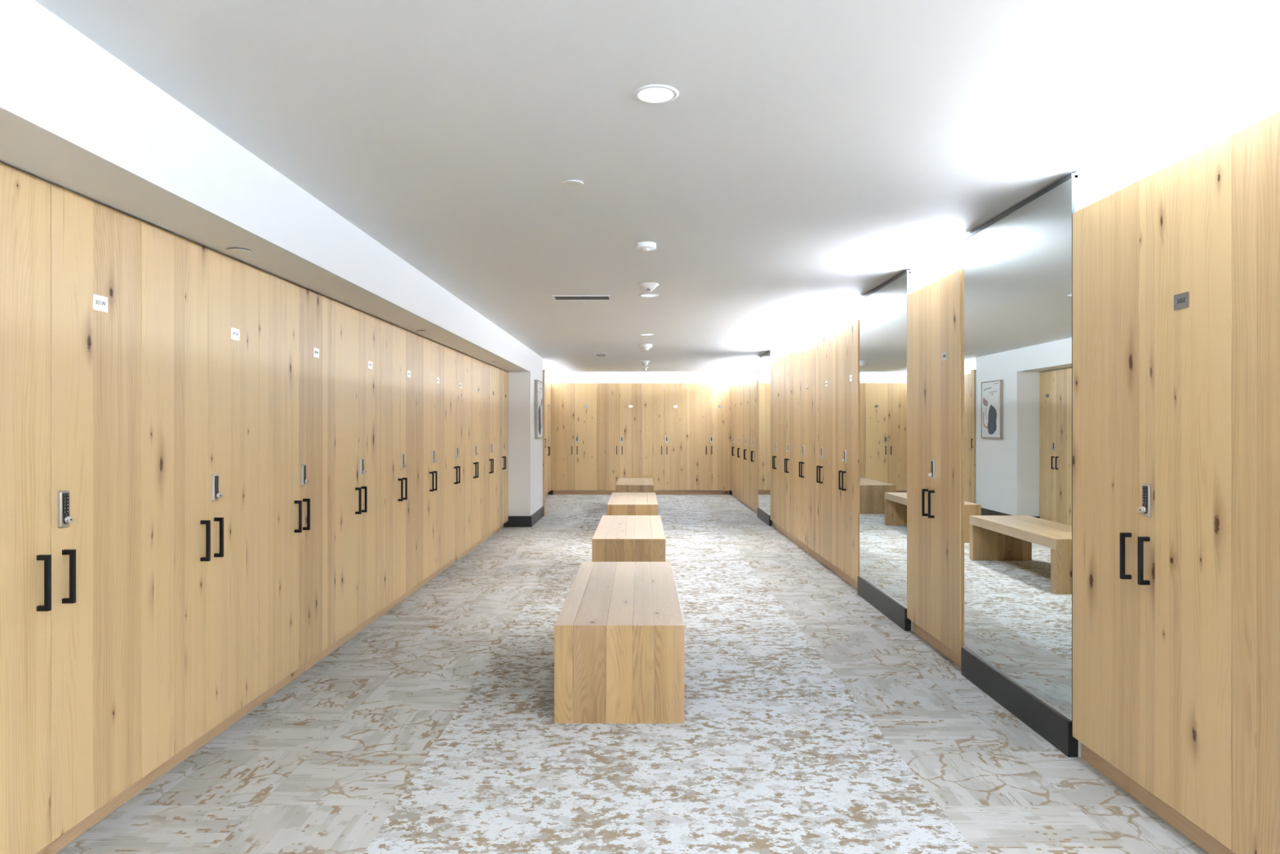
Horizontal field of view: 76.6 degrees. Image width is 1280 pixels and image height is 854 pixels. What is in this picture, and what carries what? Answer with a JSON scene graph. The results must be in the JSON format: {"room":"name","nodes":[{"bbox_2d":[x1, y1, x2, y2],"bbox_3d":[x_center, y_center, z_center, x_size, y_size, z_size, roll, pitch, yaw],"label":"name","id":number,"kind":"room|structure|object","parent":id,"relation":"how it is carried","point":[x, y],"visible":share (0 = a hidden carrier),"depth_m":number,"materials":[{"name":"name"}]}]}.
{"room":"changing room","nodes":[
{"label":"changing room","id":0,"kind":"room"},
{"bbox_2d":[507,349,542,515],"bbox_3d":[-1.975,0.153,11.912,0.918,2.462,1.395,0,0,0],"label":"wall","id":1,"kind":"structure","parent":0,"point":[525,451],"depth_m":11.21,"materials":[{"name":"white paint"}]},
{"bbox_2d":[0,0,530,371],"bbox_3d":[-1.985,-0.921,4.359,0.918,0.313,13.712,0,0,0],"label":"soffit","id":2,"kind":"structure","parent":1,"relation":"attached to","point":[75,117],"depth_m":2.79,"materials":[{"name":"white paint"}]},
{"bbox_2d":[226,248,250,253],"bbox_3d":[-1.730,-0.760,3.492,0.096,0.010,0.096,0,0,0],"label":"recessed light","id":3,"kind":"object","parent":2,"relation":"attached to","point":[238,251],"visible":1,"depth_m":3.48,"materials":[{"name":"white plastic"}]},
{"bbox_2d":[35,506,543,853],"bbox_3d":[-1.717,1.308,6.156,0.419,0.151,12.906,0,0,0],"label":"baseboard","id":4,"kind":"structure","parent":1,"relation":"attached to","point":[68,837],"depth_m":3.75,"materials":[{"name":"brown wood"}]},
{"bbox_2d":[534,379,542,439],"bbox_3d":[-1.494,-0.254,11.982,0.043,0.853,0.660,0,0,0],"label":"framed picture","id":5,"kind":"object","parent":1,"relation":"attached to","point":[538,384],"visible":1,"depth_m":11.79,"materials":[{"name":"beige wood"}]},
{"bbox_2d":[54,494,1208,853],"bbox_3d":[0.010,1.414,7.250,4.900,0.060,19.700,0,0,0],"label":"floor","id":6,"kind":"structure","parent":0,"point":[815,722],"depth_m":3.52,"materials":[{"name":"carpet"}]},
{"bbox_2d":[0,162,141,853],"bbox_3d":[-2.045,0.268,2.522,0.496,2.053,0.913,0,0,0],"label":"locker","id":7,"kind":"object","parent":6,"relation":"on","point":[70,262],"visible":1,"depth_m":2.58,"materials":[{"name":"brown wood"}]},
{"bbox_2d":[141,220,258,778],"bbox_3d":[-2.044,0.268,3.436,0.496,2.053,0.913,0,0,0],"label":"locker","id":8,"kind":"object","parent":6,"relation":"on","point":[200,304],"visible":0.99,"depth_m":3.33,"materials":[{"name":"brown wood"}]},
{"bbox_2d":[258,269,331,695],"bbox_3d":[-2.043,0.268,4.351,0.496,2.053,0.913,0,0,0],"label":"locker","id":9,"kind":"object","parent":6,"relation":"on","point":[295,321],"visible":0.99,"depth_m":4.26,"materials":[{"name":"brown wood"}]},
{"bbox_2d":[331,299,381,644],"bbox_3d":[-2.042,0.268,5.265,0.496,2.053,0.913,0,0,0],"label":"locker","id":10,"kind":"object","parent":6,"relation":"on","point":[356,335],"visible":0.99,"depth_m":5.20,"materials":[{"name":"brown wood"}]},
{"bbox_2d":[381,320,417,609],"bbox_3d":[-2.040,0.268,6.179,0.496,2.053,0.913,0,0,0],"label":"locker","id":11,"kind":"object","parent":6,"relation":"on","point":[398,344],"visible":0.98,"depth_m":6.12,"materials":[{"name":"brown wood"}]},
{"bbox_2d":[417,334,444,584],"bbox_3d":[-2.039,0.268,7.094,0.496,2.053,0.913,0,0,0],"label":"locker","id":12,"kind":"object","parent":6,"relation":"on","point":[430,353],"visible":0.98,"depth_m":7.07,"materials":[{"name":"brown wood"}]},
{"bbox_2d":[444,346,465,565],"bbox_3d":[-2.038,0.268,8.008,0.496,2.053,0.913,0,0,0],"label":"locker","id":13,"kind":"object","parent":6,"relation":"on","point":[454,360],"visible":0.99,"depth_m":7.96,"materials":[{"name":"brown wood"}]},
{"bbox_2d":[465,354,482,550],"bbox_3d":[-2.037,0.268,8.922,0.496,2.053,0.913,0,0,0],"label":"locker","id":14,"kind":"object","parent":6,"relation":"on","point":[473,366],"visible":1,"depth_m":8.89,"materials":[{"name":"brown wood"}]},
{"bbox_2d":[482,361,496,538],"bbox_3d":[-2.035,0.268,9.837,0.496,2.053,0.913,0,0,0],"label":"locker","id":15,"kind":"object","parent":6,"relation":"on","point":[489,371],"visible":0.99,"depth_m":9.80,"materials":[{"name":"brown wood"}]},
{"bbox_2d":[496,367,508,528],"bbox_3d":[-2.034,0.268,10.751,0.496,2.053,0.913,0,0,0],"label":"locker","id":16,"kind":"object","parent":6,"relation":"on","point":[502,376],"visible":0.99,"depth_m":10.73,"materials":[{"name":"brown wood"}]},
{"bbox_2d":[542,369,546,515],"bbox_3d":[-1.835,0.245,12.682,0.970,2.278,0.140,0,0,0],"label":"end panel","id":17,"kind":"object","parent":6,"relation":"on","point":[544,371],"visible":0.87,"depth_m":12.61,"materials":[{"name":"brown wood"}]},
{"bbox_2d":[545,380,550,493],"bbox_3d":[-2.031,0.200,15.973,0.496,2.188,0.913,0,0,0],"label":"locker","id":18,"kind":"object","parent":6,"relation":"on","point":[547,384],"visible":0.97,"depth_m":15.91,"materials":[{"name":"brown wood"}]},
{"bbox_2d":[550,382,551,490],"bbox_3d":[-1.828,0.200,16.492,0.020,2.188,0.100,0,0,0],"label":"trim","id":19,"kind":"structure","parent":18,"relation":"attached to","point":[550,383],"depth_m":16.47,"materials":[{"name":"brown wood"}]},
{"bbox_2d":[547,490,553,494],"bbox_3d":[-1.828,1.340,16.570,0.100,0.088,0.035,0,0,0],"label":"trim","id":20,"kind":"structure","parent":6,"relation":"on","point":[551,492],"depth_m":16.55,"materials":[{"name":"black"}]},
{"bbox_2d":[552,382,596,490],"bbox_3d":[-1.334,0.200,16.664,0.913,2.188,0.316,0,0,0],"label":"locker","id":21,"kind":"object","parent":6,"relation":"on","point":[574,404],"visible":1,"depth_m":16.54,"materials":[{"name":"brown wood"}]},
{"bbox_2d":[551,382,552,490],"bbox_3d":[-1.806,0.200,16.554,0.026,2.188,0.017,0,0,0],"label":"trim","id":22,"kind":"structure","parent":21,"relation":"attached to","point":[551,383],"depth_m":16.55,"materials":[{"name":"brown wood"}]},
{"bbox_2d":[554,561,684,723],"bbox_3d":[-0.095,1.155,4.678,0.608,0.457,1.792,0,0,0],"label":"bench","id":23,"kind":"object","parent":6,"relation":"on","point":[619,627],"visible":1,"depth_m":3.78,"materials":[{"name":"brown wood"}]},
{"bbox_2d":[596,382,641,490],"bbox_3d":[-0.420,0.200,16.663,0.913,2.188,0.316,0,0,0],"label":"locker","id":24,"kind":"object","parent":6,"relation":"on","point":[619,405],"visible":0.98,"depth_m":16.54,"materials":[{"name":"brown wood"}]},
{"bbox_2d":[591,515,665,562],"bbox_3d":[-0.091,1.155,7.600,0.608,0.457,1.792,0,0,0],"label":"bench","id":25,"kind":"object","parent":6,"relation":"on","point":[616,538],"visible":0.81,"depth_m":6.71,"materials":[{"name":"brown wood"}]},
{"bbox_2d":[607,492,657,515],"bbox_3d":[-0.087,1.155,10.575,0.608,0.457,1.792,0,0,0],"label":"bench","id":26,"kind":"object","parent":6,"relation":"on","point":[619,503],"visible":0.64,"depth_m":9.73,"materials":[{"name":"brown wood"}]},
{"bbox_2d":[615,477,653,492],"bbox_3d":[-0.083,1.155,13.825,0.608,0.457,1.792,0,0,0],"label":"bench","id":27,"kind":"object","parent":6,"relation":"on","point":[623,484],"visible":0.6,"depth_m":12.93,"materials":[{"name":"brown wood"}]},
{"bbox_2d":[553,490,728,494],"bbox_3d":[0.022,1.340,16.602,3.599,0.088,0.035,0,0,0],"label":"baseboard","id":28,"kind":"structure","parent":6,"relation":"on","point":[555,492],"depth_m":16.59,"materials":[{"name":"brown wood"}]},
{"bbox_2d":[641,382,686,490],"bbox_3d":[0.494,0.200,16.662,0.913,2.188,0.316,0,0,0],"label":"locker","id":29,"kind":"object","parent":6,"relation":"on","point":[664,405],"visible":1,"depth_m":16.54,"materials":[{"name":"brown wood"}]},
{"bbox_2d":[686,382,731,490],"bbox_3d":[1.409,0.200,16.660,0.913,2.188,0.316,0,0,0],"label":"locker","id":30,"kind":"object","parent":6,"relation":"on","point":[708,405],"visible":1,"depth_m":16.54,"materials":[{"name":"brown wood"}]},
{"bbox_2d":[731,379,737,494],"bbox_3d":[2.054,0.200,15.861,0.496,2.188,0.913,0,0,0],"label":"locker","id":31,"kind":"object","parent":6,"relation":"on","point":[734,384],"visible":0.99,"depth_m":15.82,"materials":[{"name":"brown wood"}]},
{"bbox_2d":[737,377,742,498],"bbox_3d":[2.052,0.200,14.946,0.496,2.188,0.913,0,0,0],"label":"locker","id":32,"kind":"object","parent":6,"relation":"on","point":[740,381],"visible":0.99,"depth_m":14.90,"materials":[{"name":"brown wood"}]},
{"bbox_2d":[742,373,749,503],"bbox_3d":[2.051,0.200,14.032,0.496,2.188,0.913,0,0,0],"label":"locker","id":33,"kind":"object","parent":6,"relation":"on","point":[745,379],"visible":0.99,"depth_m":13.98,"materials":[{"name":"brown wood"}]},
{"bbox_2d":[749,369,757,509],"bbox_3d":[2.050,0.200,13.117,0.496,2.188,0.913,0,0,0],"label":"locker","id":34,"kind":"object","parent":6,"relation":"on","point":[753,375],"visible":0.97,"depth_m":13.07,"materials":[{"name":"brown wood"}]},
{"bbox_2d":[770,357,782,528],"bbox_3d":[2.030,0.200,10.845,0.496,2.188,0.913,0,0,0],"label":"locker","id":35,"kind":"object","parent":6,"relation":"on","point":[775,366],"visible":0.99,"depth_m":10.77,"materials":[{"name":"brown wood"}]},
{"bbox_2d":[782,351,795,537],"bbox_3d":[2.029,0.200,9.931,0.496,2.188,0.913,0,0,0],"label":"locker","id":36,"kind":"object","parent":6,"relation":"on","point":[788,360],"visible":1,"depth_m":9.88,"materials":[{"name":"brown wood"}]},
{"bbox_2d":[795,342,811,548],"bbox_3d":[2.027,0.200,9.016,0.496,2.188,0.913,0,0,0],"label":"locker","id":37,"kind":"object","parent":6,"relation":"on","point":[803,354],"visible":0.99,"depth_m":8.98,"materials":[{"name":"brown wood"}]},
{"bbox_2d":[811,332,831,563],"bbox_3d":[2.026,0.200,8.102,0.496,2.188,0.913,0,0,0],"label":"locker","id":38,"kind":"object","parent":6,"relation":"on","point":[821,348],"visible":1,"depth_m":8.09,"materials":[{"name":"brown wood"}]},
{"bbox_2d":[831,319,859,582],"bbox_3d":[2.025,0.200,7.187,0.496,2.188,0.913,0,0,0],"label":"locker","id":39,"kind":"object","parent":6,"relation":"on","point":[845,340],"visible":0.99,"depth_m":7.15,"materials":[{"name":"brown wood"}]},
{"bbox_2d":[906,269,961,655],"bbox_3d":[2.022,0.200,5.039,0.496,2.188,0.913,0,0,0],"label":"locker","id":40,"kind":"object","parent":6,"relation":"on","point":[934,310],"visible":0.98,"depth_m":4.94,"materials":[{"name":"brown wood"}]},
{"bbox_2d":[1072,134,1231,850],"bbox_3d":[2.019,0.200,2.930,0.496,2.188,0.913,0,0,0],"label":"locker","id":41,"kind":"object","parent":6,"relation":"on","point":[1152,256],"visible":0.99,"depth_m":2.82,"materials":[{"name":"brown wood"}]},
{"bbox_2d":[1231,110,1279,853],"bbox_3d":[2.018,0.200,2.016,0.496,2.188,0.913,0,0,0],"label":"locker","id":42,"kind":"object","parent":6,"relation":"on","point":[1255,148],"visible":1,"depth_m":2.38,"materials":[{"name":"brown wood"}]},
{"bbox_2d":[545,375,745,382],"bbox_3d":[0.023,0.153,17.050,4.900,2.462,0.100,0,0,0],"label":"wall","id":43,"kind":"structure","parent":0,"point":[549,379],"depth_m":17.00,"materials":[{"name":"white paint"}]},
{"bbox_2d":[553,374,728,381],"bbox_3d":[0.028,-1.020,16.920,3.650,0.117,0.160,0,0,0],"label":"trim","id":44,"kind":"structure","parent":43,"relation":"attached to","point":[556,377],"depth_m":16.84,"materials":[{"name":"white paint"}]},
{"bbox_2d":[35,0,1279,375],"bbox_3d":[0.010,-1.078,7.250,4.900,0.001,19.700,0,0,0],"label":"ceiling","id":45,"kind":"structure","parent":0,"point":[808,156],"depth_m":2.90,"materials":[{"name":"paint"}]},
{"bbox_2d":[562,179,583,186],"bbox_3d":[-0.295,-1.073,3.562,0.092,0.010,0.092,0,0,0],"label":"sprinkler","id":46,"kind":"object","parent":45,"relation":"attached to","point":[571,183],"visible":1,"depth_m":3.55,"materials":[{"name":"white plastic"}]},
{"bbox_2d":[551,295,611,300],"bbox_3d":[-0.482,-1.075,6.731,0.482,0.009,0.210,0,0,0],"label":"ceiling vent","id":47,"kind":"object","parent":45,"relation":"in","point":[555,297],"visible":1,"depth_m":6.71,"materials":[{"name":"white plastic"}]},
{"bbox_2d":[594,353,607,356],"bbox_3d":[-0.584,-1.075,12.101,0.178,0.009,0.560,0,0,0],"label":"ceiling vent","id":48,"kind":"object","parent":45,"relation":"in","point":[595,354],"visible":1,"depth_m":12.06,"materials":[{"name":"white plastic"}]},
{"bbox_2d":[640,360,649,365],"bbox_3d":[0.078,-1.036,13.200,0.164,0.084,0.164,0,0,0],"label":"smoke detector","id":49,"kind":"object","parent":45,"relation":"attached to","point":[643,362],"visible":1,"depth_m":13.16,"materials":[{"name":"white plastic"}]},
{"bbox_2d":[635,241,656,251],"bbox_3d":[0.035,-1.055,4.760,0.120,0.046,0.120,0,0,0],"label":"sensor","id":50,"kind":"object","parent":45,"relation":"attached to","point":[641,246],"visible":1,"depth_m":4.72,"materials":[{"name":"white plastic"}]},
{"bbox_2d":[640,343,652,350],"bbox_3d":[0.079,-1.037,10.550,0.166,0.081,0.166,0,0,0],"label":"smoke detector","id":51,"kind":"object","parent":45,"relation":"attached to","point":[646,346],"visible":1,"depth_m":10.49,"materials":[{"name":"white plastic"}]},
{"bbox_2d":[640,333,653,335],"bbox_3d":[0.078,-1.113,9.430,0.166,0.080,0.166,0,0,0],"label":"recessed light","id":52,"kind":"object","parent":45,"relation":"in","point":[640,334],"visible":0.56,"depth_m":9.48,"materials":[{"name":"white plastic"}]},
{"bbox_2d":[637,281,658,292],"bbox_3d":[0.063,-1.047,6.100,0.158,0.061,0.158,0,0,0],"label":"smoke detector","id":53,"kind":"object","parent":45,"relation":"attached to","point":[648,286],"visible":1,"depth_m":6.06,"materials":[{"name":"white plastic"}]},
{"bbox_2d":[639,293,658,297],"bbox_3d":[0.071,-1.113,6.620,0.160,0.080,0.160,0,0,0],"label":"recessed light","id":54,"kind":"object","parent":45,"relation":"in","point":[640,295],"visible":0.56,"depth_m":6.66,"materials":[{"name":"white plastic"}]},
{"bbox_2d":[633,84,679,103],"bbox_3d":[0.052,-1.113,2.620,0.146,0.080,0.146,0,0,0],"label":"recessed light","id":55,"kind":"object","parent":45,"relation":"in","point":[653,93],"visible":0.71,"depth_m":2.66,"materials":[{"name":"white plastic"}]},
{"bbox_2d":[770,349,796,525],"bbox_3d":[2.087,0.153,11.900,0.478,2.462,1.167,0,0,0],"label":"wall","id":56,"kind":"structure","parent":0,"point":[776,353],"depth_m":11.32,"materials":[{"name":"white paint"}]},
{"bbox_2d":[732,492,757,513],"bbox_3d":[1.898,1.340,14.514,0.033,0.088,4.047,0,0,0],"label":"baseboard","id":57,"kind":"structure","parent":56,"relation":"attached to","point":[744,502],"depth_m":14.41,"materials":[{"name":"brown wood"}]},
{"bbox_2d":[757,369,758,506],"bbox_3d":[1.869,0.200,12.573,0.056,2.188,0.168,0,0,0],"label":"trim","id":58,"kind":"structure","parent":56,"relation":"attached to","point":[757,370],"depth_m":12.64,"materials":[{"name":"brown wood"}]},
{"bbox_2d":[757,351,772,525],"bbox_3d":[1.827,0.160,11.900,0.042,2.448,1.171,0,0,0],"label":"wall mirror","id":59,"kind":"object","parent":56,"relation":"attached to","point":[764,361],"visible":0.9,"depth_m":11.86,"materials":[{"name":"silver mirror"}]},
{"bbox_2d":[907,169,1159,756],"bbox_3d":[2.078,0.153,5.047,0.478,2.462,3.303,0,0,0],"label":"wall","id":60,"kind":"structure","parent":0,"point":[1093,185],"depth_m":3.40,"materials":[{"name":"white paint"}]},
{"bbox_2d":[773,521,857,588],"bbox_3d":[1.871,1.340,9.008,0.033,0.088,4.605,0,0,0],"label":"baseboard","id":61,"kind":"structure","parent":60,"relation":"attached to","point":[827,563],"depth_m":8.34,"materials":[{"name":"brown wood"}]},
{"bbox_2d":[857,270,911,631],"bbox_3d":[1.819,0.160,6.098,0.042,2.448,1.206,0,0,0],"label":"wall mirror","id":62,"kind":"object","parent":60,"relation":"attached to","point":[882,580],"visible":0.92,"depth_m":6.01,"materials":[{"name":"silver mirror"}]},
{"bbox_2d":[912,622,960,666],"bbox_3d":[1.865,1.340,5.012,0.033,0.088,0.956,0,0,0],"label":"baseboard","id":63,"kind":"structure","parent":60,"relation":"attached to","point":[956,658],"depth_m":5.03,"materials":[{"name":"brown wood"}]},
{"bbox_2d":[961,267,964,647],"bbox_3d":[1.847,0.200,4.554,0.058,2.188,0.042,0,0,0],"label":"trim","id":64,"kind":"structure","parent":60,"relation":"attached to","point":[962,269],"depth_m":4.56,"materials":[{"name":"brown wood"}]},
{"bbox_2d":[960,173,1078,757],"bbox_3d":[1.816,0.160,3.962,0.042,2.448,1.136,0,0,0],"label":"wall mirror","id":65,"kind":"object","parent":60,"relation":"attached to","point":[1017,650],"visible":0.91,"depth_m":3.84,"materials":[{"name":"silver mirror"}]},
{"bbox_2d":[1080,742,1235,853],"bbox_3d":[1.861,1.340,2.004,0.033,0.088,2.772,0,0,0],"label":"baseboard","id":66,"kind":"structure","parent":60,"relation":"attached to","point":[1205,841],"depth_m":2.89,"materials":[{"name":"brown wood"}]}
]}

